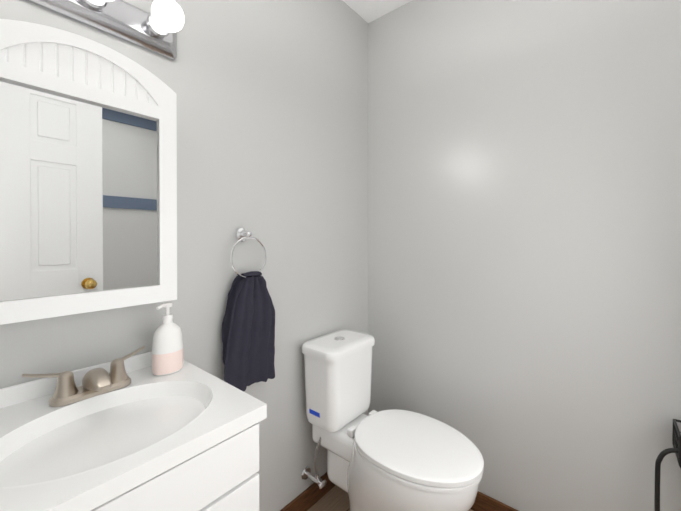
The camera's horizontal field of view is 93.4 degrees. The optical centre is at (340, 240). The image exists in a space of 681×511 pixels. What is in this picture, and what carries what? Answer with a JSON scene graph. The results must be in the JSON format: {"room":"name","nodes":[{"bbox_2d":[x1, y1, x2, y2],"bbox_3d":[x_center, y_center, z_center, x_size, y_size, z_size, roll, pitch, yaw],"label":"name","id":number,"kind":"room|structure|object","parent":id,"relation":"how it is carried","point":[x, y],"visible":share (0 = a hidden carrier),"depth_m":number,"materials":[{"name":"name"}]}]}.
{"room":"bathroom","nodes":[
{"label":"bathroom","id":0,"kind":"room"},
{"bbox_2d":[0,0,367,510],"bbox_3d":[-0.417,0.000,1.214,0.100,2.440,1.650,0,1,40],"label":"wall","id":1,"kind":"structure","parent":0,"point":[272,95],"depth_m":1.27,"materials":[{"name":"grey paint"}]},
{"bbox_2d":[0,19,176,324],"bbox_3d":[-0.629,-0.150,0.781,0.121,0.635,0.400,0,1,40],"label":"mirror","id":2,"kind":"object","parent":1,"relation":"attached to","point":[88,175],"visible":1,"depth_m":0.74,"materials":[{"name":"white"}]},
{"bbox_2d":[26,0,183,59],"bbox_3d":[-0.647,-0.611,0.725,0.162,0.105,0.600,0,1,40],"label":"sconce","id":3,"kind":"object","parent":1,"relation":"attached to","point":[158,27],"visible":1,"depth_m":0.86,"materials":[{"name":"silver metal"}]},
{"bbox_2d":[222,227,274,391],"bbox_3d":[-0.334,0.243,1.171,0.080,0.580,0.218,0,1,40],"label":"towel ring","id":4,"kind":"object","parent":1,"relation":"attached to","point":[248,332],"visible":0.98,"depth_m":1.14,"materials":[{"name":"black fabric"}]},
{"bbox_2d":[280,472,334,510],"bbox_3d":[-0.181,1.172,1.412,0.018,0.092,1.015,0,1,40],"label":"baseboard","id":5,"kind":"structure","parent":1,"relation":"attached to","point":[309,497],"depth_m":1.45,"materials":[{"name":"brown wood"}]},
{"bbox_2d":[343,0,411,22],"bbox_3d":[0.673,-1.254,0.288,2.950,0.080,1.880,0,1,40],"label":"ceiling","id":6,"kind":"structure","parent":0,"point":[368,11],"depth_m":1.68,"materials":[{"name":"white paint"}]},
{"bbox_2d":[308,485,472,510],"bbox_3d":[0.673,1.266,0.304,2.950,0.080,1.880,0,1,40],"label":"floor","id":7,"kind":"structure","parent":0,"point":[335,498],"depth_m":1.49,"materials":[{"name":"brown wood"}]},
{"bbox_2d":[0,351,266,510],"bbox_3d":[-0.501,0.777,0.660,0.482,0.892,0.539,0,1,40],"label":"bathroom vanity","id":8,"kind":"object","parent":7,"relation":"on","point":[185,437],"visible":0.94,"depth_m":0.65,"materials":[{"name":"white ceramic"}]},
{"bbox_2d":[21,346,144,406],"bbox_3d":[-0.576,0.333,0.760,0.128,0.077,0.244,0,1,40],"label":"faucet","id":9,"kind":"object","parent":8,"relation":"on","point":[97,381],"visible":1,"depth_m":0.74,"materials":[{"name":"silver metal"}]},
{"bbox_2d":[152,302,182,375],"bbox_3d":[-0.488,0.273,0.907,0.063,0.195,0.081,0,1,40],"label":"soap bottle","id":10,"kind":"object","parent":8,"relation":"on","point":[167,351],"visible":1,"depth_m":0.88,"materials":[{"name":"white plastic"}]},
{"bbox_2d":[301,329,483,510],"bbox_3d":[0.184,0.829,1.287,0.731,0.779,0.374,0,1,40],"label":"toilet","id":11,"kind":"object","parent":7,"relation":"on","point":[394,460],"visible":1,"depth_m":1.25,"materials":[{"name":"white ceramic"}]},
{"bbox_2d":[654,419,680,510],"bbox_3d":[1.157,0.899,0.864,0.451,0.646,0.166,0,1,40],"label":"magazine rack","id":12,"kind":"object","parent":7,"relation":"on","point":[676,441],"visible":1,"depth_m":0.99,"materials":[{"name":"black metal"}]},
{"bbox_2d":[368,0,680,510],"bbox_3d":[1.244,0.001,0.979,2.950,2.440,0.100,0,1,40],"label":"wall","id":13,"kind":"structure","parent":0,"point":[466,214],"depth_m":1.30,"materials":[{"name":"grey paint"}]},
{"bbox_2d":[470,491,517,510],"bbox_3d":[1.206,1.175,0.942,2.750,0.092,0.018,0,1,40],"label":"baseboard","id":14,"kind":"structure","parent":13,"relation":"attached to","point":[483,502],"depth_m":1.41,"materials":[{"name":"brown wood"}]}
]}

